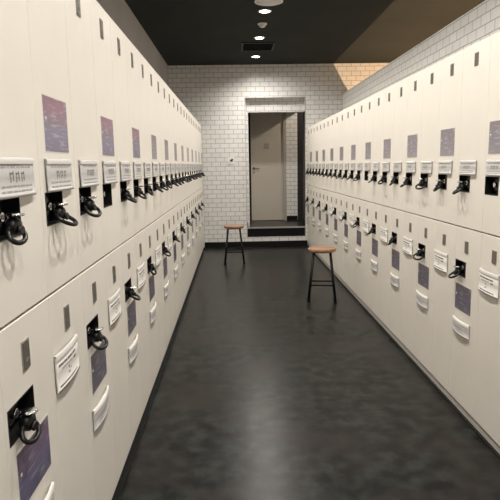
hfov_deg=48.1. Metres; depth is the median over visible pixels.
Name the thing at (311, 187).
locker
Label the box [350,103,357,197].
locker
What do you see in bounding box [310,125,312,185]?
locker
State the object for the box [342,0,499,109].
wall
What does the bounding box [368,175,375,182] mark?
key
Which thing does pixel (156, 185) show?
key
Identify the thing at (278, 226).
trim
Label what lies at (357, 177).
key
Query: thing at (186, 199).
locker
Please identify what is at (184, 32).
ceiling
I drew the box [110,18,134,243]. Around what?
locker
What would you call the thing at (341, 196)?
locker
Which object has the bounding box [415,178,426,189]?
key
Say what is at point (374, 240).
poster
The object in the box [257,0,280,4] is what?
grille
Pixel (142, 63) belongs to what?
locker
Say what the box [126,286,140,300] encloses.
key
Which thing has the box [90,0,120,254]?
locker
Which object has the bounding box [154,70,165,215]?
locker
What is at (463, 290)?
poster
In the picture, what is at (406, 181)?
key
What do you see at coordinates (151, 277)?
poster
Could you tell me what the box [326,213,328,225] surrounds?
poster
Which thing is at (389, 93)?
locker
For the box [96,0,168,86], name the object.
wall
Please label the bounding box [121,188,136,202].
key
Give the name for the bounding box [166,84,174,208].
locker
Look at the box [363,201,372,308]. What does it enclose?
locker
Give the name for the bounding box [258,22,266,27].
smoke detector
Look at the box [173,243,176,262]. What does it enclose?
poster
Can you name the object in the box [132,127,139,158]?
poster
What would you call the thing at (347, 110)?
locker
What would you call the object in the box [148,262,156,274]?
key
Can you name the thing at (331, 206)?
locker
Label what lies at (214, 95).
wall
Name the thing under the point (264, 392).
floor
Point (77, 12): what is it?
locker
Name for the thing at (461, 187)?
key
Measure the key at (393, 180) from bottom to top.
0.073 m
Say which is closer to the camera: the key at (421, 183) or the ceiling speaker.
the key at (421, 183)
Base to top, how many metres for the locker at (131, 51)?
1.006 m
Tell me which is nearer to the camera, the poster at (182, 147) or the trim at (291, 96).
the poster at (182, 147)
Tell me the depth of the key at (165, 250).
4.09 m
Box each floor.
[119,246,499,499]
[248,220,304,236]
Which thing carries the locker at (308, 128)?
on the locker at (308, 186)
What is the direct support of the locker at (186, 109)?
on the locker at (189, 198)
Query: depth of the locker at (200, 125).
9.21 m
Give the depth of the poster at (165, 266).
4.19 m
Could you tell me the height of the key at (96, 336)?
0.073 m
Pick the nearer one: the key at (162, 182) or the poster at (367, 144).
the key at (162, 182)
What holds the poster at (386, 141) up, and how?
on the locker at (389, 93)
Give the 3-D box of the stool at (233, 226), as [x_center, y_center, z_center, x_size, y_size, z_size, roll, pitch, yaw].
[-0.227,-0.082,8.056,0.303,0.545,0.290,-1,9,-2]
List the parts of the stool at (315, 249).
leg, seat, leg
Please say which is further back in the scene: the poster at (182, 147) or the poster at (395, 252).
the poster at (182, 147)
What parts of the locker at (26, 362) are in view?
number plate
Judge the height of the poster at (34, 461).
0.152 m
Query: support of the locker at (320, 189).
on the baseboard at (451, 398)
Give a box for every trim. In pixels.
[244,96,305,236]
[247,226,304,228]
[303,111,304,225]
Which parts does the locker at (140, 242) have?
number plate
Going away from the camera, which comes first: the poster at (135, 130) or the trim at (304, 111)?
the poster at (135, 130)
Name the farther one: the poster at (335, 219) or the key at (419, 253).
the poster at (335, 219)
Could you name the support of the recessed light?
in the ceiling
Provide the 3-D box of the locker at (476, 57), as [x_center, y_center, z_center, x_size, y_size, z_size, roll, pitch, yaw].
[1.440,-0.589,2.915,0.601,0.946,0.322,-1,9,-1]
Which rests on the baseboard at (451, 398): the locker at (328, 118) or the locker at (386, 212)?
the locker at (386, 212)
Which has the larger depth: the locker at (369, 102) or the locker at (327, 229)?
the locker at (327, 229)
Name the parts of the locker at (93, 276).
number plate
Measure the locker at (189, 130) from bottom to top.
1.006 m
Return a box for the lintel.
[248,98,303,112]
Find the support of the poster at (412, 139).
on the locker at (415, 82)
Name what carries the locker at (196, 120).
on the locker at (197, 190)
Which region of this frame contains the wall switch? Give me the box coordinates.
[228,157,234,163]
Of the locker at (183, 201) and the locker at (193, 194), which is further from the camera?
the locker at (193, 194)
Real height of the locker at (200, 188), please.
0.990 m
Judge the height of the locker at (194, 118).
1.006 m
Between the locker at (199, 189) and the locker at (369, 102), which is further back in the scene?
the locker at (199, 189)
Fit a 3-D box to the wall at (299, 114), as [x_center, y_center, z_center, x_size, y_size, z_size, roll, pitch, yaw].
[1.877,-1.710,10.191,1.940,3.050,1.130,-1,9,-1]
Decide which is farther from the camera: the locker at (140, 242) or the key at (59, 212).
the locker at (140, 242)
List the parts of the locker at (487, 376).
number plate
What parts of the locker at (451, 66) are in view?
number plate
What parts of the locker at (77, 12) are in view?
number plate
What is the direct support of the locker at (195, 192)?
on the baseboard at (203, 248)
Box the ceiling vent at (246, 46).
[241,42,274,50]
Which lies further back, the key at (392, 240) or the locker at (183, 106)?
the locker at (183, 106)
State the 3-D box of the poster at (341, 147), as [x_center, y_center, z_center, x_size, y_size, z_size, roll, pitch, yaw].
[1.053,-1.109,6.445,0.002,0.161,0.221,-1,9,-1]
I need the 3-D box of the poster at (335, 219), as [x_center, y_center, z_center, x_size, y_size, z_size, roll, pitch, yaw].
[1.058,-0.315,6.907,0.002,0.152,0.216,-1,9,-1]
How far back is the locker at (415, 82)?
3.85 m
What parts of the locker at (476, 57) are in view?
number plate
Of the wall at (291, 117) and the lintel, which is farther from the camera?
the wall at (291, 117)
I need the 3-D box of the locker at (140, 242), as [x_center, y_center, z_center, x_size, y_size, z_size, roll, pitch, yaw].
[-0.854,0.394,3.187,0.532,0.990,0.346,-1,9,-1]
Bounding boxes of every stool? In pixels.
[224,224,244,264]
[307,246,336,302]
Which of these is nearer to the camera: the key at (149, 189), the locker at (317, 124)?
the key at (149, 189)
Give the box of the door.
[248,113,286,220]
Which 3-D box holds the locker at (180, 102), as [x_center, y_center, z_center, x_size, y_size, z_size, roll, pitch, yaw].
[-0.949,-1.015,5.779,0.531,1.006,0.346,-1,9,-1]
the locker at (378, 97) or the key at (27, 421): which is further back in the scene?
the locker at (378, 97)
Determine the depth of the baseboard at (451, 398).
3.62 m
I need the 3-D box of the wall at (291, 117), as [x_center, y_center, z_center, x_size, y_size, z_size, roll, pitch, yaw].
[0.339,-1.599,10.665,1.115,2.740,0.140,-1,9,-1]
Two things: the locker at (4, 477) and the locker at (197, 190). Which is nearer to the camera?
the locker at (4, 477)
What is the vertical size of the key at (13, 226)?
0.073 m
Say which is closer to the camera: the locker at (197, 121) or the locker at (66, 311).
the locker at (66, 311)
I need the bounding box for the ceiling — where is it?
[125,0,484,65]
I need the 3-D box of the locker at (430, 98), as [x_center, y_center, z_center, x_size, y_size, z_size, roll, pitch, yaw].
[1.422,-0.685,3.554,0.601,0.946,0.322,-1,9,-1]
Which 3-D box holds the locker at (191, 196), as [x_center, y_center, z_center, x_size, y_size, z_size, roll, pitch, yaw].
[-0.959,-0.178,6.959,0.536,0.990,0.346,-1,9,-1]
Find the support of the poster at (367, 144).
on the locker at (369, 102)
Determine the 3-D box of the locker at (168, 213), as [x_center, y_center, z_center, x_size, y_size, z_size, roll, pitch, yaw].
[-0.893,0.186,4.559,0.532,0.990,0.346,-1,9,-1]
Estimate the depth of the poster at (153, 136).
3.73 m
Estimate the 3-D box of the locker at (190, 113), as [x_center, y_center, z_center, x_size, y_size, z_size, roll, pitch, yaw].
[-0.988,-1.223,7.151,0.531,1.006,0.346,-1,9,-1]
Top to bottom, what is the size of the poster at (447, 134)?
0.161 m
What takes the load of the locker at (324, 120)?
on the locker at (323, 190)
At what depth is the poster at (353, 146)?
5.80 m
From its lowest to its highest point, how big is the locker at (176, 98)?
1.006 m
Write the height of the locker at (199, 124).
1.006 m
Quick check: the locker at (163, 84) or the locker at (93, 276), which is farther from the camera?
the locker at (163, 84)
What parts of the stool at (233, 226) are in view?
leg, seat, leg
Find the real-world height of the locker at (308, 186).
0.990 m
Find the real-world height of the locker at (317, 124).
0.946 m
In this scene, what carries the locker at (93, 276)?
on the baseboard at (203, 248)
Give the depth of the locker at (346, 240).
6.24 m
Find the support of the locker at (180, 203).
on the baseboard at (203, 248)
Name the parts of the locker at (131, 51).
number plate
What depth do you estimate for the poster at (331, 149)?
7.10 m
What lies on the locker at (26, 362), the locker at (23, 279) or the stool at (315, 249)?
the locker at (23, 279)
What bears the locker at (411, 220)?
on the baseboard at (451, 398)
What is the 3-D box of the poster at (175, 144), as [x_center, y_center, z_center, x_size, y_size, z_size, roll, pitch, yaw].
[-0.678,-0.893,5.106,0.002,0.163,0.229,-1,9,-1]
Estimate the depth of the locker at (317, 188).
8.45 m
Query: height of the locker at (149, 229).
0.990 m
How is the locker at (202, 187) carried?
on the baseboard at (203, 248)
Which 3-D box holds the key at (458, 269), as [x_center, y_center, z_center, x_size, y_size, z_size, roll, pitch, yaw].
[1.135,0.122,3.107,0.064,0.073,0.087,-6,10,-30]
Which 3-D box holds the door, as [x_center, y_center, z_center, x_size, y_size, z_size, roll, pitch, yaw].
[0.335,-1.616,10.599,0.699,2.123,0.105,-1,9,-1]
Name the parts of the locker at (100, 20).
number plate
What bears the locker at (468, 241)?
on the baseboard at (451, 398)
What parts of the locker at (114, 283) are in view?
number plate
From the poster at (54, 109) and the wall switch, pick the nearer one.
the poster at (54, 109)
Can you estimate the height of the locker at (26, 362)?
0.990 m
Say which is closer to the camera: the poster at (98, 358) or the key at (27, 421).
the key at (27, 421)
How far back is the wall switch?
9.44 m
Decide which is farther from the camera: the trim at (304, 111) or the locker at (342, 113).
the trim at (304, 111)
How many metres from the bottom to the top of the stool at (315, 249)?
0.545 m
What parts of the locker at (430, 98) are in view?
number plate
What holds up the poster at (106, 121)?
on the locker at (100, 20)
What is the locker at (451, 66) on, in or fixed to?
on the locker at (445, 242)
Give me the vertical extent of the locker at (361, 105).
0.946 m
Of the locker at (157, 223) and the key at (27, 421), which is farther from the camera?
the locker at (157, 223)
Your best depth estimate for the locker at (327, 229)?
7.50 m
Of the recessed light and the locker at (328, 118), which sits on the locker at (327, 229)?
the locker at (328, 118)
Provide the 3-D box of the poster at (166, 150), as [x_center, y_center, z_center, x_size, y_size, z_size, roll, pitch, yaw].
[-0.658,-0.789,4.420,0.002,0.163,0.229,-1,9,-1]
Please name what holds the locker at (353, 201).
on the baseboard at (451, 398)
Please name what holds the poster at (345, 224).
attached to the locker at (346, 240)
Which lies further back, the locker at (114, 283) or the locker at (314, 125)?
the locker at (314, 125)
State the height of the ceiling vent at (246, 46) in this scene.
0.014 m
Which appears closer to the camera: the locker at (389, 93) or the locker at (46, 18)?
the locker at (46, 18)
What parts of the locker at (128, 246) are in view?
number plate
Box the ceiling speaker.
[254,0,282,5]
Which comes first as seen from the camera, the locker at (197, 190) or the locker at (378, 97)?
the locker at (378, 97)
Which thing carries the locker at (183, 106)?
on the locker at (186, 199)
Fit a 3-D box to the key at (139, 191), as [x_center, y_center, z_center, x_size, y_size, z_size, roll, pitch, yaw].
[-0.584,-0.310,3.015,0.064,0.073,0.087,-6,10,-29]
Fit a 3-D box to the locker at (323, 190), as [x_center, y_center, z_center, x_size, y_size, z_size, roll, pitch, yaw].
[1.319,-0.353,7.854,0.602,0.990,0.322,-1,9,-1]
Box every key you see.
[2,212,27,245]
[17,407,40,444]
[51,203,77,225]
[82,196,101,216]
[90,327,107,349]
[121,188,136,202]
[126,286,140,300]
[134,186,146,198]
[144,183,153,195]
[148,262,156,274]
[153,182,163,192]
[160,180,168,190]
[162,246,170,256]
[166,179,171,188]
[171,178,178,185]
[173,234,179,241]
[353,174,359,180]
[367,227,374,234]
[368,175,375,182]
[378,176,385,184]
[388,236,395,244]
[389,176,396,185]
[400,177,409,186]
[413,248,423,259]
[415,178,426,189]
[433,180,443,191]
[448,265,462,277]
[452,181,466,194]
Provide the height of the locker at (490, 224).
0.946 m
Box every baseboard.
[112,248,203,499]
[205,240,306,247]
[247,216,296,226]
[308,244,499,453]
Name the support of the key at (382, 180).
in the locker at (389, 93)
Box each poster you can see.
[16,413,51,499]
[41,93,68,153]
[90,339,106,394]
[100,115,114,156]
[127,299,136,337]
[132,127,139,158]
[149,272,154,301]
[151,134,156,159]
[163,256,167,278]
[164,139,168,160]
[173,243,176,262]
[174,143,176,160]
[181,145,183,161]
[181,234,183,250]
[322,149,324,160]
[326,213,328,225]
[330,148,332,160]
[334,218,336,230]
[340,146,342,160]
[344,223,347,237]
[351,144,355,159]
[356,230,360,246]
[365,142,370,159]
[372,238,377,257]
[383,138,390,158]
[391,248,399,270]
[407,134,417,157]
[418,262,428,289]
[440,127,454,156]
[455,281,471,316]
[488,119,499,154]
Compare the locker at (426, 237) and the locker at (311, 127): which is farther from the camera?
the locker at (311, 127)
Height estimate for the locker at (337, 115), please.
0.946 m
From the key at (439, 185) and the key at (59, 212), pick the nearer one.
the key at (59, 212)
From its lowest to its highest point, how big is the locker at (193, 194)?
0.990 m
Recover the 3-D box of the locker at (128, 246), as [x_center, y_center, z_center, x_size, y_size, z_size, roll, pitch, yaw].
[-0.842,0.446,2.844,0.536,0.990,0.346,-1,9,-1]
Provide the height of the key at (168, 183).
0.073 m
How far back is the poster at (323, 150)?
7.74 m
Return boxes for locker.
[0,0,47,327]
[0,298,62,499]
[0,384,10,499]
[26,0,80,294]
[44,274,95,499]
[64,0,103,271]
[79,258,116,499]
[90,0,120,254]
[102,245,131,482]
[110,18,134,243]
[120,236,142,441]
[125,35,144,234]
[133,229,151,411]
[137,50,152,226]
[143,223,159,387]
[147,62,159,220]
[152,218,165,365]
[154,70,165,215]
[159,213,170,349]
[161,78,170,211]
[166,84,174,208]
[166,210,175,335]
[170,207,178,322]
[171,90,178,205]
[175,95,182,202]
[175,204,182,313]
[179,100,184,199]
[179,202,185,302]
[182,104,187,198]
[182,200,187,294]
[185,107,189,196]
[185,198,190,288]
[187,196,192,280]
[188,111,192,194]
[190,113,193,192]
[190,195,194,275]
[192,115,195,192]
[192,193,196,269]
[194,118,197,190]
[194,192,197,264]
[196,120,198,189]
[196,191,199,261]
[197,121,200,188]
[197,190,200,256]
[199,124,201,187]
[199,189,201,253]
[200,125,202,186]
[200,188,203,250]
[202,187,204,245]
[307,127,309,184]
[307,185,309,244]
[309,186,313,246]
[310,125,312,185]
[312,124,315,186]
[312,187,315,245]
[315,122,318,187]
[315,187,318,253]
[318,121,321,188]
[318,188,321,257]
[322,119,325,189]
[322,189,325,261]
[325,190,329,264]
[326,117,329,190]
[329,191,335,268]
[330,114,334,191]
[333,193,339,274]
[334,112,339,192]
[338,194,343,280]
[339,109,344,193]
[343,195,350,285]
[344,106,350,195]
[349,197,357,293]
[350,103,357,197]
[356,199,365,300]
[357,99,364,199]
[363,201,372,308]
[364,95,373,201]
[371,203,383,317]
[372,90,383,204]
[379,206,395,329]
[382,84,394,206]
[390,209,406,340]
[392,78,407,210]
[401,212,421,355]
[405,70,422,214]
[415,216,439,372]
[419,60,441,218]
[431,221,458,392]
[436,49,463,224]
[450,226,484,417]
[457,36,490,231]
[474,233,499,445]
[482,31,499,235]
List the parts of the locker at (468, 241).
number plate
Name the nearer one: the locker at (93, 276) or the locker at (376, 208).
the locker at (93, 276)
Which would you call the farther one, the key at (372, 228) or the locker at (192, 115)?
the locker at (192, 115)
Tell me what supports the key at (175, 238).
in the locker at (173, 210)
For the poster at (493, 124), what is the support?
on the locker at (490, 224)
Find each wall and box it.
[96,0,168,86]
[168,63,388,246]
[245,99,249,226]
[248,112,297,220]
[297,112,302,219]
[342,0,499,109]
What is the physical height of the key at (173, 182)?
0.072 m
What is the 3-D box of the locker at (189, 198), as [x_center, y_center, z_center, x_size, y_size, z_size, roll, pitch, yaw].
[-0.952,-0.126,6.616,0.532,0.990,0.346,-1,9,-1]
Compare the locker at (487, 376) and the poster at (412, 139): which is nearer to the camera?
the locker at (487, 376)
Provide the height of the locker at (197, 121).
1.006 m
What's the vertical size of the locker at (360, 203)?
0.990 m
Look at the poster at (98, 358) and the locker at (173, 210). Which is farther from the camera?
the locker at (173, 210)
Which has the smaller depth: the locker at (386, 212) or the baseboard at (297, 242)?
the locker at (386, 212)
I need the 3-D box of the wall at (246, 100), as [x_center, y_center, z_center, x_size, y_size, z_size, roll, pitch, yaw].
[-0.118,-1.505,10.094,0.170,2.740,0.990,-1,9,-1]
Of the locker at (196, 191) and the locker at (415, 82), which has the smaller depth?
the locker at (415, 82)
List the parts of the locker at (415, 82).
number plate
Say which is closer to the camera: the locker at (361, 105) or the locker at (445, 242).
the locker at (445, 242)
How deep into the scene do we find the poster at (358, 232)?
5.64 m
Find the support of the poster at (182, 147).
on the locker at (180, 102)
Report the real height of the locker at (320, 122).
0.946 m
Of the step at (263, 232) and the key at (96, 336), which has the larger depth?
the step at (263, 232)
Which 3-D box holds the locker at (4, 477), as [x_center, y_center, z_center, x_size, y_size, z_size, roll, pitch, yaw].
[-0.795,0.706,1.129,0.532,0.990,0.346,-1,9,-1]
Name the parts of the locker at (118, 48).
number plate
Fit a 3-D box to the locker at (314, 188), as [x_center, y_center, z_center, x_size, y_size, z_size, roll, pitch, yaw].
[1.290,-0.499,8.813,0.606,0.990,0.322,-1,9,-1]
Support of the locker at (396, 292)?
on the baseboard at (451, 398)
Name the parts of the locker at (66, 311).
number plate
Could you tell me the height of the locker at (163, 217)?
0.990 m
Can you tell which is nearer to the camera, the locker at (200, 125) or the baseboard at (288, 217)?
the locker at (200, 125)
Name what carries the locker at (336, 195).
on the baseboard at (451, 398)
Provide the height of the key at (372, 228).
0.073 m
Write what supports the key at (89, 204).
in the locker at (77, 12)
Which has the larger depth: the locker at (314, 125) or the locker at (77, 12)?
the locker at (314, 125)
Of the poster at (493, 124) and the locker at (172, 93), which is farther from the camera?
the locker at (172, 93)
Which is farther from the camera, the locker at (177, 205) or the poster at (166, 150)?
the locker at (177, 205)
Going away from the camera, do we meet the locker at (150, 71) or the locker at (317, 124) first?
the locker at (150, 71)
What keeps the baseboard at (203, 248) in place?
attached to the wall at (118, 11)
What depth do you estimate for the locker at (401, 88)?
4.17 m
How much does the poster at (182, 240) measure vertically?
0.152 m
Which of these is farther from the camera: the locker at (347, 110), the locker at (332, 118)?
the locker at (332, 118)
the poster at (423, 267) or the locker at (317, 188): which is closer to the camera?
the poster at (423, 267)
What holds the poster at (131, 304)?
attached to the locker at (128, 246)
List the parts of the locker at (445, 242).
number plate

